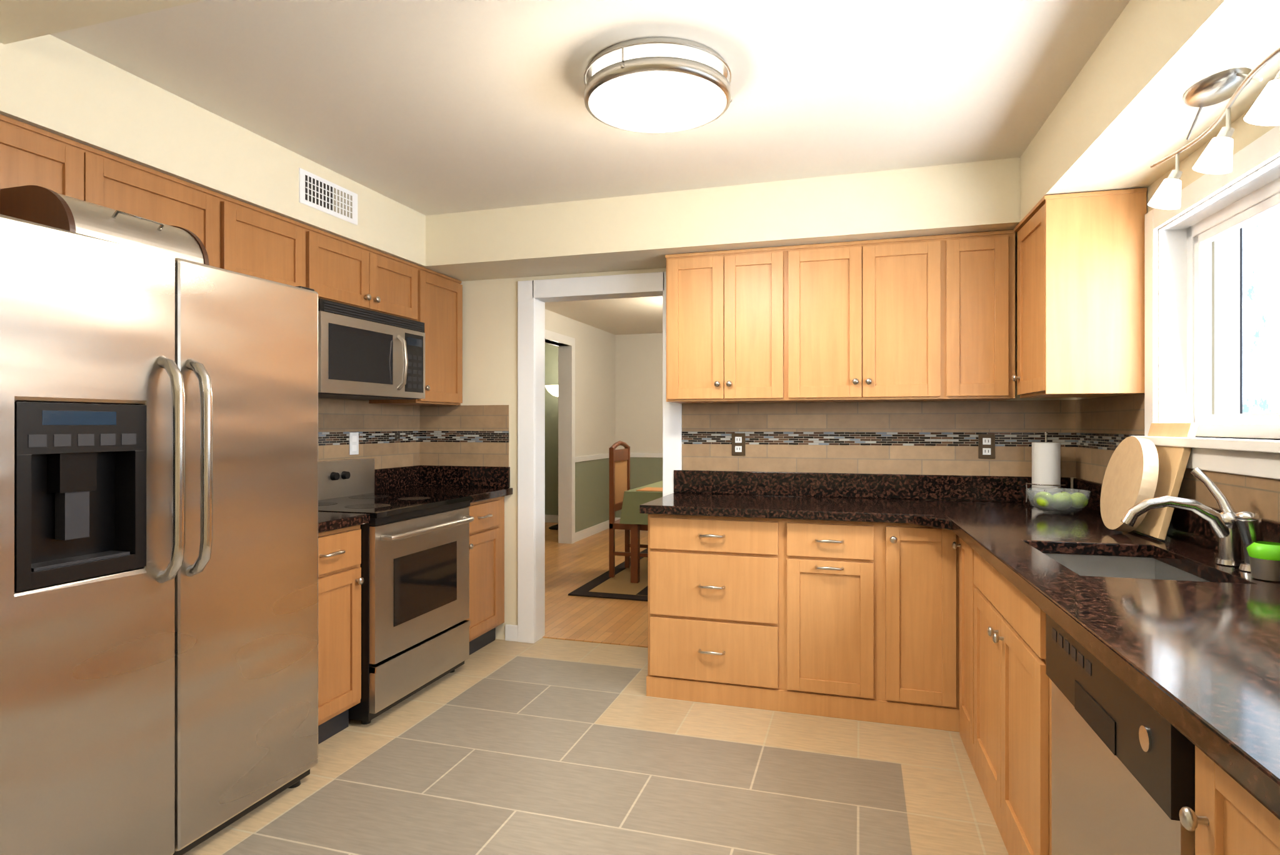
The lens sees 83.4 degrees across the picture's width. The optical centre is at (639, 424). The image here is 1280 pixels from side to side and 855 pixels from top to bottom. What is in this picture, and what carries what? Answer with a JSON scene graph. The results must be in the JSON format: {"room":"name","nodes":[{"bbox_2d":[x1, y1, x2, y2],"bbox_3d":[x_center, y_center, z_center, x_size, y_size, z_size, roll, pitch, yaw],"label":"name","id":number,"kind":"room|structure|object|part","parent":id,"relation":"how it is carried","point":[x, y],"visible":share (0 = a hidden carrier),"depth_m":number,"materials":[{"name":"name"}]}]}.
{"room":"kitchen","nodes":[
{"label":"kitchen","id":0,"kind":"room"},
{"bbox_2d":[0,34,427,268],"bbox_3d":[-1.692,-1.020,2.896,0.330,0.280,2.370,0,0,17],"label":"soffit","id":1,"kind":"structure","parent":0,"point":[50,83],"depth_m":2.52,"materials":[{"name":"beige paint"}]},
{"bbox_2d":[298,168,357,224],"bbox_3d":[-1.404,-1.028,3.258,0.009,0.147,0.370,0,0,17],"label":"air vent grille","id":2,"kind":"object","parent":1,"relation":"attached to","point":[315,192],"visible":1,"depth_m":3.24,"materials":[{"name":"white metal"}]},
{"bbox_2d":[545,309,617,514],"bbox_3d":[-1.072,0.065,6.994,0.120,2.450,4.730,0,0,17],"label":"wall","id":3,"kind":"structure","parent":0,"point":[595,349],"depth_m":8.74,"materials":[{"name":"white paint"}]},
{"bbox_2d":[50,0,1129,334],"bbox_3d":[-0.912,-1.185,3.719,7.300,0.050,11.200,0,0,17],"label":"ceiling","id":4,"kind":"structure","parent":0,"point":[425,107],"depth_m":2.44,"materials":[{"name":"beige paint"}]},
{"bbox_2d":[0,0,203,44],"bbox_3d":[-0.901,-1.115,-0.143,3.620,0.090,3.620,0,0,17],"label":"beam","id":5,"kind":"structure","parent":4,"relation":"attached to","point":[21,20],"depth_m":1.87,"materials":[{"name":"beige paint"}]},
{"bbox_2d":[583,36,731,133],"bbox_3d":[0.057,-1.091,2.376,0.488,0.138,0.489,0,0,17],"label":"ceiling light","id":6,"kind":"object","parent":4,"relation":"attached to","point":[657,85],"visible":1,"depth_m":2.25,"materials":[{"name":"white glass"}]},
{"bbox_2d":[183,522,1008,854],"bbox_3d":[-0.912,1.315,3.719,7.300,0.050,11.200,0,0,17],"label":"floor","id":7,"kind":"structure","parent":0,"point":[548,746],"depth_m":2.66,"materials":[{"name":"tile"}]},
{"bbox_2d":[0,214,318,854],"bbox_3d":[-1.632,0.398,2.208,0.808,1.785,1.051,0,0,17],"label":"fridge","id":8,"kind":"object","parent":7,"relation":"on","point":[159,553],"visible":1,"depth_m":1.99,"materials":[{"name":"grey metal"}]},
{"bbox_3d":[-1.443,0.168,1.837,0.082,0.443,0.318,0,0,17],"label":"panel","id":9,"kind":"part","parent":8,"relation":"part of","materials":[{"name":"black plastic"}]},
{"bbox_3d":[-1.443,0.375,1.849,0.080,1.720,0.474,0,0,17],"label":"door","id":10,"kind":"part","parent":8,"relation":"part of","materials":[{"name":"silver metal"}]},
{"bbox_2d":[0,185,209,265],"bbox_3d":[-1.586,-0.570,2.163,0.270,0.172,0.430,0,0,17],"label":"bread box","id":11,"kind":"object","parent":8,"relation":"on","point":[40,205],"visible":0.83,"depth_m":2.02,"materials":[{"name":"silver metal"}]},
{"bbox_3d":[-1.300,0.125,2.057,0.086,0.640,0.122,0,0,17],"label":"handle","id":12,"kind":"part","parent":8,"relation":"part of","materials":[{"name":"silver metal"}]},
{"bbox_3d":[-1.288,0.375,2.355,0.080,1.720,0.569,0,0,17],"label":"door","id":13,"kind":"part","parent":8,"relation":"part of","materials":[{"name":"silver metal"}]},
{"bbox_2d":[318,525,363,744],"bbox_3d":[-1.523,0.854,2.944,0.615,0.872,0.410,0,0,17],"label":"base cabinet","id":14,"kind":"object","parent":7,"relation":"on","point":[340,580],"depth_m":2.92,"materials":[{"name":"brown wood"}]},
{"bbox_2d":[318,480,378,533],"bbox_3d":[-1.510,0.333,2.943,0.645,0.165,0.410,0,0,17],"label":"countertop","id":15,"kind":"structure","parent":14,"relation":"on","point":[327,521],"depth_m":2.93,"materials":[{"name":"stone"}]},
{"bbox_2d":[318,458,474,724],"bbox_3d":[-1.294,0.738,3.501,0.728,1.105,0.776,0,0,17],"label":"range","id":16,"kind":"object","parent":7,"relation":"on","point":[415,592],"visible":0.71,"depth_m":3.35,"materials":[{"name":"silver metal"}]},
{"bbox_2d":[465,496,504,654],"bbox_3d":[-1.159,0.854,4.137,0.615,0.872,0.504,0,0,17],"label":"base cabinet","id":17,"kind":"object","parent":7,"relation":"on","point":[487,529],"depth_m":4.07,"materials":[{"name":"brown wood"}]},
{"bbox_2d":[374,465,512,503],"bbox_3d":[-1.144,0.333,4.140,0.645,0.165,0.525,0,0,17],"label":"countertop","id":18,"kind":"structure","parent":17,"relation":"on","point":[482,483],"depth_m":4.31,"materials":[{"name":"stone"}]},
{"bbox_2d":[545,385,558,529],"bbox_3d":[-1.000,0.400,8.975,0.380,1.780,0.380,0,0,17],"label":"floor lamp","id":19,"kind":"object","parent":7,"relation":"on","point":[552,390],"visible":0.23,"depth_m":8.86,"materials":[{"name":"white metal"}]},
{"bbox_2d":[542,635,648,647],"bbox_3d":[-0.209,1.287,4.257,0.810,0.006,0.030,0,0,17],"label":"trim","id":20,"kind":"structure","parent":7,"relation":"on","point":[604,642],"depth_m":4.26,"materials":[{"name":"brown wood"}]},
{"bbox_2d":[568,548,648,601],"bbox_3d":[0.722,1.282,6.330,1.900,0.014,2.450,0,0,17],"label":"rug","id":21,"kind":"object","parent":7,"relation":"on","point":[619,585],"visible":0.12,"depth_m":5.68,"materials":[{"name":"fabric"}]},
{"bbox_2d":[609,440,648,577],"bbox_3d":[0.032,0.705,6.160,0.470,1.139,0.462,0,0,17],"label":"chair","id":22,"kind":"object","parent":21,"relation":"on","point":[619,472],"visible":0.58,"depth_m":6.08,"materials":[{"name":"brown wood"}]},
{"bbox_2d":[619,480,662,583],"bbox_3d":[0.557,0.901,6.303,1.060,0.746,1.460,0,0,17],"label":"dining table","id":23,"kind":"object","parent":21,"relation":"on","point":[634,499],"visible":0.29,"depth_m":5.77,"materials":[{"name":"green fabric"}]},
{"bbox_2d":[646,513,786,711],"bbox_3d":[0.423,0.854,3.604,0.635,0.872,0.600,0,0,17],"label":"base cabinet","id":24,"kind":"object","parent":7,"relation":"on","point":[717,585],"depth_m":3.31,"materials":[{"name":"brown wood"}]},
{"bbox_2d":[639,470,938,528],"bbox_3d":[0.694,0.333,3.425,1.301,0.165,0.817,0,0,17],"label":"countertop","id":25,"kind":"structure","parent":24,"relation":"on","point":[890,498],"depth_m":3.63,"materials":[{"name":"stone"}]},
{"bbox_2d":[786,518,883,723],"bbox_3d":[0.925,0.854,3.451,0.415,0.872,0.600,0,0,17],"label":"base cabinet","id":26,"kind":"object","parent":7,"relation":"on","point":[854,620],"depth_m":3.16,"materials":[{"name":"brown wood"}]},
{"bbox_2d":[883,522,959,731],"bbox_3d":[1.291,0.854,3.339,0.350,0.872,0.600,0,0,17],"label":"base cabinet","id":27,"kind":"object","parent":7,"relation":"on","point":[921,564],"depth_m":3.06,"materials":[{"name":"brown wood"}]},
{"bbox_2d":[971,587,1051,854],"bbox_3d":[1.401,0.945,2.102,0.615,0.690,0.980,0,0,15],"label":"base cabinet","id":28,"kind":"object","parent":7,"relation":"on","point":[1005,707],"depth_m":2.09,"materials":[{"name":"brown wood"}]},
{"bbox_2d":[951,537,1126,763],"bbox_3d":[1.565,0.854,2.712,0.615,0.872,0.416,0,0,15],"label":"base cabinet","id":29,"kind":"object","parent":7,"relation":"on","point":[975,571],"depth_m":2.81,"materials":[{"name":"brown wood"}]},
{"bbox_2d":[1046,613,1194,854],"bbox_3d":[1.169,0.855,1.310,0.611,0.870,0.660,0,0,15],"label":"dishwasher","id":30,"kind":"object","parent":7,"relation":"on","point":[1123,768],"visible":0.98,"depth_m":1.33,"materials":[{"name":"silver plastic"}]},
{"bbox_2d":[1178,745,1279,854],"bbox_3d":[1.030,0.854,0.716,0.615,0.872,0.550,0,0,15],"label":"base cabinet","id":31,"kind":"object","parent":7,"relation":"on","point":[1227,819],"depth_m":0.96,"materials":[{"name":"brown wood"}]},
{"bbox_2d":[925,474,1279,819],"bbox_3d":[1.328,0.422,1.924,0.789,0.344,3.318,0,0,17],"label":"countertop","id":32,"kind":"structure","parent":31,"relation":"on","point":[1178,627],"depth_m":1.51,"materials":[{"name":"stone"}]},
{"bbox_2d":[1025,431,1065,505],"bbox_3d":[1.873,0.200,3.323,0.163,0.344,0.168,0,0,15],"label":"paper towel","id":33,"kind":"object","parent":32,"relation":"on","point":[1045,464],"visible":0.69,"depth_m":3.28,"materials":[{"name":"white paper"}]},
{"bbox_2d":[1025,487,1090,513],"bbox_3d":[1.777,0.323,3.057,0.240,0.098,0.240,0,0,15],"label":"bowl","id":34,"kind":"object","parent":32,"relation":"on","point":[1062,501],"visible":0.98,"depth_m":3.00,"materials":[{"name":"clear glass"}]},
{"bbox_2d":[1100,436,1158,532],"bbox_3d":[1.684,0.205,2.482,0.044,0.330,0.330,12,3,15],"label":"round cutting board","id":35,"kind":"object","parent":32,"relation":"on","point":[1130,479],"visible":0.92,"depth_m":2.43,"materials":[{"name":"brown wood"}]},
{"bbox_2d":[1134,422,1198,539],"bbox_3d":[1.758,0.181,2.441,0.024,0.385,0.300,14,4,15],"label":"rectangular cutting board","id":36,"kind":"object","parent":32,"relation":"on","point":[1173,460],"visible":0.6,"depth_m":2.35,"materials":[{"name":"brown wood"}]},
{"bbox_2d":[1120,467,1244,565],"bbox_3d":[1.477,0.245,1.982,0.296,0.254,0.121,0,0,15],"label":"faucet","id":37,"kind":"object","parent":32,"relation":"on","point":[1223,525],"visible":0.85,"depth_m":1.93,"materials":[{"name":"silver metal"}]},
{"bbox_2d":[1234,511,1263,571],"bbox_3d":[1.565,0.297,1.843,0.066,0.151,0.056,0,0,15],"label":"sprayer","id":38,"kind":"object","parent":32,"relation":"on","point":[1249,525],"visible":0.83,"depth_m":1.83,"materials":[{"name":"silver metal"}]},
{"bbox_2d":[1246,541,1279,581],"bbox_3d":[1.528,0.330,1.742,0.090,0.085,0.090,0,0,15],"label":"holder","id":39,"kind":"object","parent":32,"relation":"on","point":[1264,558],"visible":1,"depth_m":1.72,"materials":[{"name":"green"}]},
{"bbox_2d":[617,333,662,453],"bbox_3d":[0.701,0.065,8.998,7.300,2.450,0.100,0,0,17],"label":"wall","id":40,"kind":"structure","parent":0,"point":[617,387],"depth_m":9.16,"materials":[{"name":"white paint"}]},
{"bbox_2d":[545,329,662,543],"bbox_3d":[0.150,0.170,7.196,7.100,2.240,3.670,0,0,17],"label":"trim","id":41,"kind":"structure","parent":40,"relation":"attached to","point":[583,497],"depth_m":7.97,"materials":[{"name":"white"}]},
{"bbox_2d":[427,157,1020,281],"bbox_3d":[0.290,-1.020,3.754,3.620,0.280,0.430,0,0,17],"label":"soffit","id":42,"kind":"structure","parent":0,"point":[634,232],"depth_m":3.50,"materials":[{"name":"beige paint"}]},
{"bbox_2d":[430,244,1076,639],"bbox_3d":[0.466,0.065,3.988,4.020,2.450,0.120,0,0,17],"label":"wall","id":43,"kind":"structure","parent":0,"point":[489,342],"depth_m":4.32,"materials":[{"name":"beige paint"}]},
{"bbox_2d":[505,271,681,643],"bbox_3d":[-0.268,0.217,4.212,1.085,2.145,0.156,0,0,17],"label":"door frame","id":44,"kind":"structure","parent":43,"relation":"attached to","point":[534,296],"depth_m":4.25,"materials":[{"name":"white"}]},
{"bbox_2d":[665,245,802,403],"bbox_3d":[0.499,-0.499,3.740,0.676,0.758,0.325,0,0,17],"label":"upper cabinet","id":45,"kind":"object","parent":43,"relation":"attached to","point":[734,317],"depth_m":3.58,"materials":[{"name":"brown wood"}]},
{"bbox_2d":[419,400,1075,477],"bbox_3d":[0.352,0.065,3.956,3.620,0.370,0.008,0,0,17],"label":"tile","id":46,"kind":"structure","parent":43,"relation":"attached to","point":[922,437],"depth_m":3.74,"materials":[{"name":"tile"}]},
{"bbox_2d":[731,433,745,455],"bbox_3d":[0.533,0.105,3.893,0.074,0.120,0.007,0,0,17],"label":"electrical outlet","id":47,"kind":"object","parent":46,"relation":"attached to","point":[738,444],"visible":1,"depth_m":3.89,"materials":[{"name":"brown"}]},
{"bbox_2d":[978,434,994,458],"bbox_3d":[1.705,0.105,3.534,0.074,0.120,0.007,0,0,17],"label":"electrical outlet","id":48,"kind":"object","parent":46,"relation":"attached to","point":[986,446],"visible":1,"depth_m":3.53,"materials":[{"name":"brown"}]},
{"bbox_2d":[802,233,964,402],"bbox_3d":[1.099,-0.499,3.556,0.850,0.758,0.325,0,0,17],"label":"upper cabinet","id":49,"kind":"object","parent":43,"relation":"attached to","point":[929,318],"depth_m":3.38,"materials":[{"name":"brown wood"}]},
{"bbox_2d":[965,230,1015,400],"bbox_3d":[1.551,-0.499,3.418,0.368,0.758,0.325,0,0,17],"label":"upper cabinet","id":50,"kind":"object","parent":43,"relation":"attached to","point":[990,255],"depth_m":3.25,"materials":[{"name":"brown wood"}]},
{"bbox_2d":[1020,0,1279,220],"bbox_3d":[1.085,-1.020,0.321,0.360,0.280,5.675,0,0,15],"label":"soffit","id":51,"kind":"structure","parent":0,"point":[1122,115],"depth_m":2.04,"materials":[{"name":"beige paint"}]},
{"bbox_2d":[1147,46,1279,209],"bbox_3d":[1.458,-0.760,1.797,0.171,0.239,0.923,0,0,15],"label":"track light","id":52,"kind":"object","parent":51,"relation":"attached to","point":[1215,157],"visible":1,"depth_m":1.81,"materials":[{"name":"silver metal"}]},
{"bbox_2d":[1076,110,1279,521],"bbox_3d":[1.388,0.065,0.563,0.140,2.450,6.500,0,0,15],"label":"wall","id":53,"kind":"structure","parent":0,"point":[1244,134],"depth_m":2.28,"materials":[{"name":"beige paint"}]},
{"bbox_2d":[1011,187,1146,398],"bbox_3d":[1.755,-0.498,2.929,0.366,0.760,0.480,0,0,15],"label":"upper cabinet","id":54,"kind":"object","parent":53,"relation":"attached to","point":[1080,294],"visible":1,"depth_m":2.71,"materials":[{"name":"brown wood"}]},
{"bbox_2d":[1075,393,1279,521],"bbox_3d":[1.653,0.065,1.838,0.008,0.370,3.300,0,0,15],"label":"tile","id":55,"kind":"structure","parent":53,"relation":"attached to","point":[1105,427],"depth_m":2.81,"materials":[{"name":"tile"}]},
{"bbox_2d":[1130,125,1279,479],"bbox_3d":[1.610,-0.318,1.518,0.185,0.915,2.350,0,0,15],"label":"window","id":56,"kind":"structure","parent":53,"relation":"in","point":[1186,239],"depth_m":2.46,"materials":[{"name":"white"}]},
{"bbox_2d":[1211,228,1239,414],"bbox_3d":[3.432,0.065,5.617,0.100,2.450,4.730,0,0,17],"label":"window pane","id":57,"kind":"structure","parent":0,"point":[1225,250],"depth_m":3.36,"materials":[{"name":"white"}]},
{"bbox_3d":[-2.332,0.065,1.539,0.100,2.450,6.200,0,0,17],"label":"wall","id":58,"kind":"structure","parent":0,"visible":0},
{"bbox_2d":[0,114,112,208],"bbox_3d":[-1.943,-0.709,2.067,0.325,0.338,0.558,0,0,17],"label":"upper cabinet","id":59,"kind":"object","parent":58,"relation":"attached to","point":[30,155],"depth_m":2.15,"materials":[{"name":"brown wood"}]},
{"bbox_2d":[112,155,242,273],"bbox_3d":[-1.804,-0.709,2.523,0.325,0.338,0.626,0,0,17],"label":"upper cabinet","id":60,"kind":"object","parent":58,"relation":"attached to","point":[232,234],"depth_m":2.57,"materials":[{"name":"brown wood"}]},
{"bbox_2d":[242,201,324,299],"bbox_3d":[-1.668,-0.709,2.967,0.325,0.338,0.576,0,0,17],"label":"upper cabinet","id":61,"kind":"object","parent":58,"relation":"attached to","point":[277,248],"depth_m":3.00,"materials":[{"name":"brown wood"}]},
{"bbox_2d":[318,397,419,469],"bbox_3d":[-1.633,0.117,3.642,0.008,0.515,1.770,0,0,17],"label":"tile","id":62,"kind":"structure","parent":58,"relation":"attached to","point":[389,435],"depth_m":4.04,"materials":[{"name":"tile"}]},
{"bbox_2d":[349,432,358,454],"bbox_3d":[-1.548,0.100,3.893,0.006,0.120,0.070,0,0,17],"label":"electrical outlet","id":63,"kind":"object","parent":62,"relation":"attached to","point":[354,443],"visible":1,"depth_m":3.89,"materials":[{"name":"white plastic"}]},
{"bbox_2d":[325,231,422,322],"bbox_3d":[-1.492,-0.709,3.542,0.325,0.338,0.898,0,0,17],"label":"upper cabinet","id":64,"kind":"object","parent":58,"relation":"attached to","point":[357,275],"depth_m":3.54,"materials":[{"name":"brown wood"}]},
{"bbox_2d":[318,298,424,399],"bbox_3d":[-1.429,-0.344,3.543,0.446,0.412,0.784,0,0,17],"label":"microwave","id":65,"kind":"object","parent":64,"relation":"attached to","point":[365,354],"visible":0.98,"depth_m":3.42,"materials":[{"name":"silver plastic"}]},
{"bbox_2d":[368,266,462,405],"bbox_3d":[-1.293,-0.499,4.191,0.325,0.758,0.460,0,0,17],"label":"upper cabinet","id":66,"kind":"object","parent":58,"relation":"attached to","point":[442,294],"depth_m":4.15,"materials":[{"name":"brown wood"}]},
{"label":"outside","id":67,"kind":"structure","parent":0,"visible":0},
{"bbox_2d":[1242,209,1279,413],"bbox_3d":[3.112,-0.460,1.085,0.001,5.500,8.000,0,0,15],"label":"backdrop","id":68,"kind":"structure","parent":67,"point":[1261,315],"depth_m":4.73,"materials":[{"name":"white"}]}
]}

